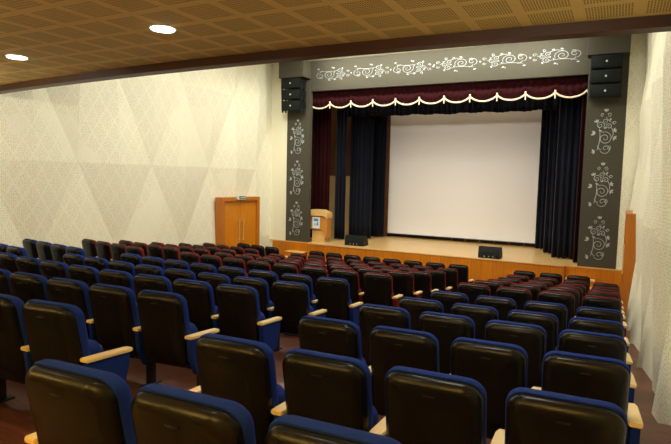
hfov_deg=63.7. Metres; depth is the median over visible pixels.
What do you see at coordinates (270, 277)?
seat
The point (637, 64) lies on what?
wall
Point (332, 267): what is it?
seat
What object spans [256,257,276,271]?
seat
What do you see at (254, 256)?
seat
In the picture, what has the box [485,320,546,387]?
seat
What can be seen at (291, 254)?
seat
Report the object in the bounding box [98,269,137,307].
seat
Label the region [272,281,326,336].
seat
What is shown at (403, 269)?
seat
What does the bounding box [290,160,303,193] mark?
scroll ornament
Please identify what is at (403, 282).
seat
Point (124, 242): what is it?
seat
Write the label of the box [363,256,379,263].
seat
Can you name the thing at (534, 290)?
seat
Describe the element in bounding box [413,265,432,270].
seat
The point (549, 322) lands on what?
seat
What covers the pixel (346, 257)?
seat
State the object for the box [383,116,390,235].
trim
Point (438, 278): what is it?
seat
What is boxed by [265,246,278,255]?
seat
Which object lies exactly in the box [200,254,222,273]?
seat
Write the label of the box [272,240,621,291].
wall
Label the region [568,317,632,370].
seat
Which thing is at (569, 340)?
seat
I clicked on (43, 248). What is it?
seat
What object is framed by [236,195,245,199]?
exit sign
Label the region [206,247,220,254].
seat
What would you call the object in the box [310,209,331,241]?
lectern
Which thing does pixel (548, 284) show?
seat
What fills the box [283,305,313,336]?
seat cushion
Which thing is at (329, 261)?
seat
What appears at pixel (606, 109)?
scroll ornament
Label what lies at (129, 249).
seat
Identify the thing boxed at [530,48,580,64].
scroll ornament
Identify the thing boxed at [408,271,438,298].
seat
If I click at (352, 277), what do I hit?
seat
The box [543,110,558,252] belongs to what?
curtain
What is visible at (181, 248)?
seat
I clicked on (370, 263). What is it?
seat
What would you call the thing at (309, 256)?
seat
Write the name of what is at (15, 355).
seat
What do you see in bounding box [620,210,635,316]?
door
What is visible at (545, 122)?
curtain
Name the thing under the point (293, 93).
grille
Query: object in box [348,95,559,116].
curtain
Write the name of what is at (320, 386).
seat
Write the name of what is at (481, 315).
seat
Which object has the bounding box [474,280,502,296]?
seat
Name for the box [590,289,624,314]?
seat
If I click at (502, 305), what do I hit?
seat
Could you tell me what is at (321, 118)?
stage curtain
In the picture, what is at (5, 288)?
seat
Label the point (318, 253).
seat
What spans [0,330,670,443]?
floor
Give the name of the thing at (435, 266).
seat
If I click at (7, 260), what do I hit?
seat
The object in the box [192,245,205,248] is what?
seat
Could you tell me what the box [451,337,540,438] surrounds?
seat
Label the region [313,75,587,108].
valance
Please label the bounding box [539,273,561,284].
seat
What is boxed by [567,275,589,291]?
seat
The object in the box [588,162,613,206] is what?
scroll ornament
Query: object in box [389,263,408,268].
seat
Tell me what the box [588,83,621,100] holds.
loudspeaker
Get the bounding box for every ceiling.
[0,0,670,84]
[270,40,546,64]
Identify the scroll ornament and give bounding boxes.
[289,201,302,234]
[290,120,303,153]
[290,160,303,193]
[317,67,351,79]
[354,64,390,77]
[393,60,433,74]
[433,56,476,70]
[479,52,526,67]
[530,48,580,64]
[584,216,609,259]
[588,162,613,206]
[591,108,616,153]
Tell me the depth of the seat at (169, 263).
8.58 m
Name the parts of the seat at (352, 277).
backrest, arm panel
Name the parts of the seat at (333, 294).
backrest, armrest, arm panel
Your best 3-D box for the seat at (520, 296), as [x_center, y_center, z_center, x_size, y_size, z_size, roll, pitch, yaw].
[2.612,1.383,7.786,0.557,0.936,0.525,3,5,25]
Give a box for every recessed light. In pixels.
[5,54,28,59]
[149,24,176,32]
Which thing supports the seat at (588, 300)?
on the floor at (16, 418)
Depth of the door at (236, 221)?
16.71 m
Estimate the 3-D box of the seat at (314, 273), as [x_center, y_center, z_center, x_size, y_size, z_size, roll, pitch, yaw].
[-0.261,1.204,9.161,0.557,0.936,0.526,3,5,25]
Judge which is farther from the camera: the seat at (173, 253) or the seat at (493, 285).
the seat at (173, 253)
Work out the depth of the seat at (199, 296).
5.72 m
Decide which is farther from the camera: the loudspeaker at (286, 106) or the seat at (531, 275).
the loudspeaker at (286, 106)
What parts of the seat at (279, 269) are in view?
backrest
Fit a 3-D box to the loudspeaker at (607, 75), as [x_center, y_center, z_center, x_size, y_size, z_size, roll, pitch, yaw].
[6.726,-3.582,13.424,0.736,0.359,0.404,4,7,27]
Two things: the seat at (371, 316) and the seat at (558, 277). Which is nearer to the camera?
the seat at (371, 316)
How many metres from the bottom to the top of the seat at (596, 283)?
0.936 m
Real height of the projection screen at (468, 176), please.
4.595 m
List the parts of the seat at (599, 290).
backrest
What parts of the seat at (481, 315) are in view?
backrest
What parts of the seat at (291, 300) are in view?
backrest, armrest, arm panel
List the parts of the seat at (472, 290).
backrest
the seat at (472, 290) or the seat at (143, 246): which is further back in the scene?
the seat at (143, 246)
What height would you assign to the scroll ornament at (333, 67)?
0.426 m
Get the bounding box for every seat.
[0,243,8,252]
[0,252,17,272]
[0,269,11,295]
[0,294,32,383]
[0,378,14,402]
[6,246,27,256]
[9,272,48,303]
[15,256,41,274]
[22,239,38,258]
[22,299,132,380]
[24,359,136,443]
[36,241,52,261]
[40,260,68,279]
[46,277,96,340]
[50,243,66,262]
[63,253,84,266]
[66,246,85,257]
[67,264,98,287]
[82,239,97,257]
[84,257,108,271]
[88,283,161,387]
[95,241,112,261]
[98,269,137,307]
[108,260,135,277]
[110,243,126,260]
[119,240,132,245]
[121,253,141,266]
[126,246,144,257]
[131,383,255,443]
[133,242,147,255]
[133,274,172,298]
[135,264,164,276]
[136,290,219,385]
[141,256,164,272]
[147,244,163,259]
[151,242,164,246]
[163,246,179,260]
[164,244,178,248]
[164,268,195,291]
[165,259,189,270]
[172,279,220,334]
[178,243,191,246]
[179,246,193,252]
[180,252,200,264]
[189,333,286,443]
[190,263,216,280]
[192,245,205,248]
[194,248,209,256]
[197,272,230,305]
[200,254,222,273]
[203,243,215,247]
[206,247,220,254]
[214,252,233,263]
[216,244,229,249]
[216,284,281,350]
[218,266,245,284]
[221,249,236,256]
[222,257,247,276]
[230,246,243,254]
[233,276,282,351]
[234,254,253,273]
[237,243,250,248]
[244,248,258,254]
[244,253,260,259]
[247,260,270,272]
[248,270,277,301]
[251,245,264,256]
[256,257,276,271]
[264,256,280,262]
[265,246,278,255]
[265,415,400,443]
[269,253,285,259]
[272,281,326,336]
[273,263,298,280]
[279,260,300,273]
[281,273,317,310]
[282,348,385,435]
[284,258,302,268]
[287,256,304,264]
[290,253,306,261]
[298,315,372,404]
[301,266,327,298]
[303,262,326,269]
[305,260,325,265]
[307,258,324,262]
[308,255,326,267]
[309,251,326,266]
[316,277,362,326]
[326,252,341,262]
[326,257,343,271]
[327,260,346,276]
[328,263,348,276]
[329,265,353,276]
[331,269,363,304]
[344,254,360,262]
[346,259,364,265]
[349,263,368,267]
[353,265,373,271]
[357,268,382,291]
[359,304,410,366]
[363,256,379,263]
[363,272,402,307]
[367,261,385,266]
[370,326,450,415]
[373,265,392,269]
[380,268,400,273]
[383,258,400,265]
[384,366,504,443]
[387,271,422,298]
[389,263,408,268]
[398,267,418,271]
[399,297,443,330]
[404,260,422,267]
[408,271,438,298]
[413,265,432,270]
[419,311,474,373]
[423,270,451,291]
[426,262,444,269]
[430,290,468,313]
[437,267,457,291]
[448,264,472,283]
[451,303,498,339]
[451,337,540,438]
[457,282,490,304]
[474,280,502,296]
[475,295,515,320]
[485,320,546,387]
[487,279,512,286]
[496,286,531,309]
[498,277,521,283]
[505,387,627,443]
[506,274,528,281]
[507,310,558,352]
[509,283,539,300]
[513,270,535,279]
[520,282,547,291]
[524,301,567,350]
[528,280,552,287]
[534,277,557,286]
[538,291,575,328]
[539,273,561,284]
[541,350,642,443]
[546,287,579,316]
[554,285,582,306]
[558,329,636,402]
[559,283,585,296]
[563,280,587,295]
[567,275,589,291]
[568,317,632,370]
[576,306,629,352]
[582,295,627,336]
[586,291,625,321]
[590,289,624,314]
[591,286,623,309]
[593,282,622,303]
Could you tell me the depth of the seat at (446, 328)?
4.52 m
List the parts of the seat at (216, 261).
backrest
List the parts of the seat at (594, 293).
backrest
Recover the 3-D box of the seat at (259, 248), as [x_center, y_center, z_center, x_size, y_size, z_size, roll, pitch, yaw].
[-2.164,1.132,15.906,0.557,0.936,0.525,5,6,35]
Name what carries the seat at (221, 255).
on the floor at (16, 418)
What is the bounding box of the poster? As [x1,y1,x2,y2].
[312,217,319,228]
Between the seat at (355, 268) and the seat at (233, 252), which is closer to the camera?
the seat at (355, 268)
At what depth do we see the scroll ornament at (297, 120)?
17.89 m
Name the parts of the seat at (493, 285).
backrest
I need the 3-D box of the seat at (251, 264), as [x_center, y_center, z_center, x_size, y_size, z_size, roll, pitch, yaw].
[-1.251,1.141,9.657,0.557,0.936,0.525,4,5,28]
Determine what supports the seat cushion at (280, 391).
on the seat at (241, 371)
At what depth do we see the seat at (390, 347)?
3.60 m
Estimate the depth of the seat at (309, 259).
12.37 m
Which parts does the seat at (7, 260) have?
backrest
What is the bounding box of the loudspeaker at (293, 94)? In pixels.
[281,89,305,100]
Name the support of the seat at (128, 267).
on the floor at (16, 418)
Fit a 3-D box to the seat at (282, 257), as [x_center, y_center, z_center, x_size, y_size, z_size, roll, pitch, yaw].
[-1.330,1.231,13.209,0.640,0.936,0.526,4,6,33]
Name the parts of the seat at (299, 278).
backrest, arm panel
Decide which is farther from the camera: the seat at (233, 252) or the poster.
the poster
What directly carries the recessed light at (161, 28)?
in the ceiling at (58, 37)
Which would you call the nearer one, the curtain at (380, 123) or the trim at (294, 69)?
the trim at (294, 69)
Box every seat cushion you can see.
[89,339,101,354]
[186,322,196,368]
[277,384,284,404]
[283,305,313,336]
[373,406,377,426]
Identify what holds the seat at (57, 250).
on the floor at (16, 418)
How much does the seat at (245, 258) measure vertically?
0.936 m
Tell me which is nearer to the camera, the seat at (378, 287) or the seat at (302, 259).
the seat at (378, 287)
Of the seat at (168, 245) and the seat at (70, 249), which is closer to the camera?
the seat at (70, 249)
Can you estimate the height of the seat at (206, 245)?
0.936 m
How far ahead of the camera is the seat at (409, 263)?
13.32 m
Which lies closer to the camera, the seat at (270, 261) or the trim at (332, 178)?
the seat at (270, 261)
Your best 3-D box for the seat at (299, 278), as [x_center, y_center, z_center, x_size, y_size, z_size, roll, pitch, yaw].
[-0.463,1.197,7.844,0.557,0.936,0.525,3,5,23]
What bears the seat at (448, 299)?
on the floor at (16, 418)
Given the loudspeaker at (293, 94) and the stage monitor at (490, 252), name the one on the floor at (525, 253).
the stage monitor at (490, 252)
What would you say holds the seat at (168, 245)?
on the floor at (16, 418)
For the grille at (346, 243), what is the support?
attached to the stage monitor at (353, 240)
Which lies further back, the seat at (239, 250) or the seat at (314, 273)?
the seat at (239, 250)
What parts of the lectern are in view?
panel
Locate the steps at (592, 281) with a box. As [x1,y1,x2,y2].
[565,277,594,289]
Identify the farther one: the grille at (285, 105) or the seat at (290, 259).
the grille at (285, 105)
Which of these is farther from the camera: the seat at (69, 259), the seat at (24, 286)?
the seat at (69, 259)
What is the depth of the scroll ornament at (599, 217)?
13.89 m
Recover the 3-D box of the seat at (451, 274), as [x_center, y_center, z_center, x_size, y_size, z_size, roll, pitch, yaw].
[2.592,1.488,12.267,0.557,0.936,0.526,3,5,22]
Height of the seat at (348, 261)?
0.936 m
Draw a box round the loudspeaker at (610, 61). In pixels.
[590,53,623,72]
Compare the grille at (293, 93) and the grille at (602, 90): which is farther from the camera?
the grille at (293, 93)
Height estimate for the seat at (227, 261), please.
0.936 m
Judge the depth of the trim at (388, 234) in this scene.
19.53 m
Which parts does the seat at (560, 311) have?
backrest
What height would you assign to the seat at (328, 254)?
0.936 m
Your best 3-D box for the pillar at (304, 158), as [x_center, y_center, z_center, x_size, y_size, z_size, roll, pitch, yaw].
[-1.209,-2.286,18.002,0.885,5.890,0.159,4,5,27]
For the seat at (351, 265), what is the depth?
11.87 m
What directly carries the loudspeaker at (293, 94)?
hanging from the loudspeaker at (289, 83)
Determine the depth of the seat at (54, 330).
3.64 m
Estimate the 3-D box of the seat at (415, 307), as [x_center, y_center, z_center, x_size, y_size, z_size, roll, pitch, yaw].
[0.965,1.267,5.914,0.640,0.936,0.525,3,5,25]
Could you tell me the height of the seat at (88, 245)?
0.936 m
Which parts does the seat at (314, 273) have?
backrest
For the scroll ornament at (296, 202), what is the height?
1.151 m
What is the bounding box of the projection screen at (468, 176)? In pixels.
[387,110,541,244]
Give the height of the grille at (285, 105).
0.285 m
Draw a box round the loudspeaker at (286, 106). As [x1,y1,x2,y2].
[281,100,305,112]
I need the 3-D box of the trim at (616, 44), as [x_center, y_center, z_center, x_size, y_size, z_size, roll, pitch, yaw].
[6.768,-4.404,13.352,0.945,0.550,0.380,4,5,27]
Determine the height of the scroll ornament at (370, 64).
0.426 m
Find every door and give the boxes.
[215,196,259,247]
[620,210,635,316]
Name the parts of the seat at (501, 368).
backrest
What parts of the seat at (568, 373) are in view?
backrest, arm panel, armrest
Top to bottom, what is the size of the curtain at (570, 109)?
5.090 m
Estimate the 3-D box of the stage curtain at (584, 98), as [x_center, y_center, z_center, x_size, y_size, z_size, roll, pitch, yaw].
[6.756,-1.429,14.348,0.560,5.100,0.127,4,5,27]
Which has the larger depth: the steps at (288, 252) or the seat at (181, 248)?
the steps at (288, 252)
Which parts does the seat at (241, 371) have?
armrest, backrest, armrest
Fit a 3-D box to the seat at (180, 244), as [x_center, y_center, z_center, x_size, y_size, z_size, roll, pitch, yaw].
[-4.002,1.034,14.862,0.640,0.936,0.525,5,6,35]
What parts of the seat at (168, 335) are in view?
backrest, arm panel, armrest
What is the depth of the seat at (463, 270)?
12.88 m
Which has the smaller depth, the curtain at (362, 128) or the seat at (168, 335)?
the seat at (168, 335)
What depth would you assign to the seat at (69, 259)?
8.18 m
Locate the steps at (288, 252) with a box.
[285,250,306,257]
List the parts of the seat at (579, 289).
backrest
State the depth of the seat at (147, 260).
8.86 m
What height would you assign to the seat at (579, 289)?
0.936 m
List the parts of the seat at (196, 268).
backrest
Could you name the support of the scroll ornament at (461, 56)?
attached to the header panel
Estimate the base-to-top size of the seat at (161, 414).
0.936 m
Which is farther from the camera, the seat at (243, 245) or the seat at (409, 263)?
the seat at (243, 245)
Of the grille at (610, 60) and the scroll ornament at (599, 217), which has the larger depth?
the scroll ornament at (599, 217)
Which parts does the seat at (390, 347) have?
backrest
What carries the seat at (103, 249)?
on the floor at (16, 418)
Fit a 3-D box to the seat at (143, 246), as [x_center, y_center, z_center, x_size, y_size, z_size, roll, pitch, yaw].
[-4.432,0.938,12.735,0.557,0.936,0.525,5,6,35]
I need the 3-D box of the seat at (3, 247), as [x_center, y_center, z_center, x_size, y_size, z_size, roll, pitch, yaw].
[-5.629,0.829,9.432,0.557,0.936,0.525,5,6,35]
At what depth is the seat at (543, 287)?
9.31 m
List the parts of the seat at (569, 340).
backrest, arm panel, armrest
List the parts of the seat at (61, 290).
backrest, arm panel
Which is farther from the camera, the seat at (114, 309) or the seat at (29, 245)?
the seat at (29, 245)
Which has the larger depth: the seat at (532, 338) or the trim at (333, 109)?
the trim at (333, 109)
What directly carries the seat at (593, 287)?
on the floor at (16, 418)
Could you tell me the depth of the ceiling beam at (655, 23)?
6.38 m
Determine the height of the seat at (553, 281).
0.936 m
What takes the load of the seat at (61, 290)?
on the floor at (16, 418)
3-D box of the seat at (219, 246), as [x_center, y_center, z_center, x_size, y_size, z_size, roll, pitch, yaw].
[-3.064,1.104,15.378,0.557,0.936,0.526,5,6,35]
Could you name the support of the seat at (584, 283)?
on the floor at (16, 418)
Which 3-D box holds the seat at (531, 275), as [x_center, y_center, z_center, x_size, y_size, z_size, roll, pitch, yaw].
[4.345,1.564,12.433,0.640,0.936,0.525,3,5,25]
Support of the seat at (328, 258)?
on the floor at (16, 418)
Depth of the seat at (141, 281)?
5.93 m
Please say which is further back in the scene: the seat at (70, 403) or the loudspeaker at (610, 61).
the loudspeaker at (610, 61)
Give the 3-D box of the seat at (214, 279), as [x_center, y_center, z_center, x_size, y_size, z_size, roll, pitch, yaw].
[-1.472,1.115,7.098,0.557,0.936,0.526,3,5,25]
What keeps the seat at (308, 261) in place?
on the floor at (16, 418)
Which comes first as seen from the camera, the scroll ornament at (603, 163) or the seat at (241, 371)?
the seat at (241, 371)
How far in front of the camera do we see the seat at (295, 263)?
10.31 m
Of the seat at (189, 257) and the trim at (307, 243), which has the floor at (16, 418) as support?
the seat at (189, 257)
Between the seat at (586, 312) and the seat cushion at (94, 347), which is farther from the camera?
the seat at (586, 312)
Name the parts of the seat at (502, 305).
backrest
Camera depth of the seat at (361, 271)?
9.65 m
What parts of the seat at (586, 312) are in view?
backrest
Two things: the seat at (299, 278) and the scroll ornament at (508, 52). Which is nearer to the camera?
the seat at (299, 278)
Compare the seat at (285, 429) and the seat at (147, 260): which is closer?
the seat at (285, 429)
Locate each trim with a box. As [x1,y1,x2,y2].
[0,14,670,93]
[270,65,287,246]
[279,60,310,78]
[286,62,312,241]
[307,243,564,266]
[329,176,349,232]
[330,106,351,175]
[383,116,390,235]
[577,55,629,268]
[587,34,630,57]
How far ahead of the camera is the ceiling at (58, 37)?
5.79 m
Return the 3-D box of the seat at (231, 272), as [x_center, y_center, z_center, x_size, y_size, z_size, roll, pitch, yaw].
[-1.467,1.136,8.311,0.557,0.936,0.526,4,5,27]
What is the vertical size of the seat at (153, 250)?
0.936 m
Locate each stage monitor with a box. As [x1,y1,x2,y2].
[345,235,367,245]
[478,246,501,258]
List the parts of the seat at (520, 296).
backrest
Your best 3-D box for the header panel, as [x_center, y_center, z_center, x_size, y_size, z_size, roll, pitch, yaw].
[2.877,-4.487,15.715,8.205,0.945,0.130,4,5,27]
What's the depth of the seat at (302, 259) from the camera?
12.64 m
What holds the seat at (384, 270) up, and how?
on the floor at (16, 418)
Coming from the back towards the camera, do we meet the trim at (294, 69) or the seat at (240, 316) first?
the trim at (294, 69)
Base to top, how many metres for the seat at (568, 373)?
0.936 m
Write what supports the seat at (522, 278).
on the floor at (16, 418)
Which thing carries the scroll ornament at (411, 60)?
attached to the header panel
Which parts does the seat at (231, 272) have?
backrest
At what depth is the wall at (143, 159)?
13.74 m
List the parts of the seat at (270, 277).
backrest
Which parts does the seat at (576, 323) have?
backrest, armrest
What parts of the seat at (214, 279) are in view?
backrest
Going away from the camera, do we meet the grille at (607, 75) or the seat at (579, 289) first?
the seat at (579, 289)
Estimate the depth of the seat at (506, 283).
9.55 m
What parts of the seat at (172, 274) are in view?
backrest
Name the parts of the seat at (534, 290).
backrest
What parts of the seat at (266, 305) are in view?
backrest, arm panel, leg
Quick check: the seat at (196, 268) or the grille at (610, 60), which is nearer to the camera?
the seat at (196, 268)
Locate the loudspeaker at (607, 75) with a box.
[589,68,622,85]
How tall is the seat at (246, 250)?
0.936 m
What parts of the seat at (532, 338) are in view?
backrest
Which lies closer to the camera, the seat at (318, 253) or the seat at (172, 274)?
the seat at (172, 274)
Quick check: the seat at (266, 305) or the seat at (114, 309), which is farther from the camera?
the seat at (266, 305)
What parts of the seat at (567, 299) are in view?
backrest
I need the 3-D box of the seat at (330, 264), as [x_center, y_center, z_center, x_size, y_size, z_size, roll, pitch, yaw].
[0.168,1.309,11.199,0.557,0.936,0.526,4,5,27]
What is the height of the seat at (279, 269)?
0.936 m
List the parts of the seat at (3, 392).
leg, foot plate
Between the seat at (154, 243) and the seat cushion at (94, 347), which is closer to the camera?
the seat cushion at (94, 347)
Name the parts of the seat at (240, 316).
backrest, armrest, arm panel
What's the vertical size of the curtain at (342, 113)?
5.090 m
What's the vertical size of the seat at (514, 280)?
0.936 m
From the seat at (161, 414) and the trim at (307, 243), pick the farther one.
the trim at (307, 243)
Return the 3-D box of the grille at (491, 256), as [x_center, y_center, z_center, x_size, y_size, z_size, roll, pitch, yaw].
[4.304,0.961,15.176,0.540,0.090,0.016,4,5,27]
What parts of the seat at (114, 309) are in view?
backrest, armrest, arm panel, leg, foot plate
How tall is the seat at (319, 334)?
0.936 m
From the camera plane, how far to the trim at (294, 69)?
17.30 m
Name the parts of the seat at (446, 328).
backrest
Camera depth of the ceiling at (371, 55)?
16.27 m
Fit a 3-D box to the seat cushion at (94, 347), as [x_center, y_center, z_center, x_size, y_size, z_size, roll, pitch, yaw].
[-1.869,1.042,3.918,0.440,0.440,0.222,3,5,22]
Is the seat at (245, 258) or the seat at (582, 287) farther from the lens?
the seat at (245, 258)
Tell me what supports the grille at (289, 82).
attached to the loudspeaker at (289, 83)
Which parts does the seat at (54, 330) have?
backrest, armrest, arm panel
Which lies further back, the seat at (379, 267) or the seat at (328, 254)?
the seat at (328, 254)
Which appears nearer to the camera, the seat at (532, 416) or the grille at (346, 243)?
the seat at (532, 416)
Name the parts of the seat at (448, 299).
backrest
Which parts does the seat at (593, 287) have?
backrest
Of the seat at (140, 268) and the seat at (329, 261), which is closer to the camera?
the seat at (140, 268)
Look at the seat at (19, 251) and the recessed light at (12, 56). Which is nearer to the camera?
the recessed light at (12, 56)
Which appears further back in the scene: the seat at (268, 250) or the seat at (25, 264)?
the seat at (268, 250)
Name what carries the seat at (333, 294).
on the floor at (16, 418)
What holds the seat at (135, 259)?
on the floor at (16, 418)
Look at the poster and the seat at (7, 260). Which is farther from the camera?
the poster
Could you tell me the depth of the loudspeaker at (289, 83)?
17.36 m
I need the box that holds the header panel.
[311,37,588,91]
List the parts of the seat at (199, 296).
backrest, armrest, arm panel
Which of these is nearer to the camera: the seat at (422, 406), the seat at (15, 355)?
the seat at (422, 406)
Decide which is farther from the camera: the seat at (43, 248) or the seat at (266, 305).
the seat at (43, 248)
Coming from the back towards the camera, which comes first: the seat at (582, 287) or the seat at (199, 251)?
the seat at (199, 251)
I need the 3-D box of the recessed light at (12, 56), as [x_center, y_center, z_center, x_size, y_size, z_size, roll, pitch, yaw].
[-4.596,-2.378,7.792,0.300,0.023,0.300,4,5,27]
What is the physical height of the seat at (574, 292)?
0.936 m
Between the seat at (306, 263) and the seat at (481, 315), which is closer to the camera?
the seat at (481, 315)
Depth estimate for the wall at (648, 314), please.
7.32 m
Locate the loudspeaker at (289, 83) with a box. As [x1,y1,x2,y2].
[281,78,305,89]
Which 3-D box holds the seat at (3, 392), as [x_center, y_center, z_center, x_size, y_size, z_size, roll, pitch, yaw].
[-2.865,0.940,4.297,0.557,0.936,0.526,3,5,25]
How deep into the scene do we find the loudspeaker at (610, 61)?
13.22 m
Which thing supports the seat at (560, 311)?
on the floor at (16, 418)
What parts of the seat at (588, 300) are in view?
backrest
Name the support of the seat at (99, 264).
on the floor at (16, 418)
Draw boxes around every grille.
[281,78,298,87]
[281,89,298,98]
[281,101,299,109]
[345,242,361,245]
[479,254,498,258]
[590,84,620,96]
[591,69,620,82]
[592,54,621,67]
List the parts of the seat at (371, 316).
backrest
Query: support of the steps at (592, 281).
on the floor at (16, 418)
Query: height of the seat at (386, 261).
0.936 m
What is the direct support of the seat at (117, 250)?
on the floor at (16, 418)
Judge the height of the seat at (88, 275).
0.936 m
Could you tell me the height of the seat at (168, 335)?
0.936 m
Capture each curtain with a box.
[310,103,331,237]
[334,106,347,238]
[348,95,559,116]
[349,116,373,238]
[371,116,386,236]
[535,110,550,248]
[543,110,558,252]
[551,95,582,258]
[573,92,586,262]
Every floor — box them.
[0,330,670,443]
[270,232,621,270]
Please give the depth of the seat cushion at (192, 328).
4.73 m
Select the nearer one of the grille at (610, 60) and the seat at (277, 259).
the seat at (277, 259)
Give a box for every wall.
[0,64,271,249]
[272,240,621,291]
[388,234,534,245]
[616,33,645,269]
[625,31,670,424]
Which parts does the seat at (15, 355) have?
backrest, armrest, arm panel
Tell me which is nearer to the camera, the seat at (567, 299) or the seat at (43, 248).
the seat at (567, 299)
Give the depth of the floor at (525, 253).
17.41 m
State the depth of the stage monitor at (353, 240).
17.35 m
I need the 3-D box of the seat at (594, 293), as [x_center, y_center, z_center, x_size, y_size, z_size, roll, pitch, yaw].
[4.096,1.501,8.223,0.557,0.936,0.526,3,5,25]
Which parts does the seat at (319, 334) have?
backrest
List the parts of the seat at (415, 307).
backrest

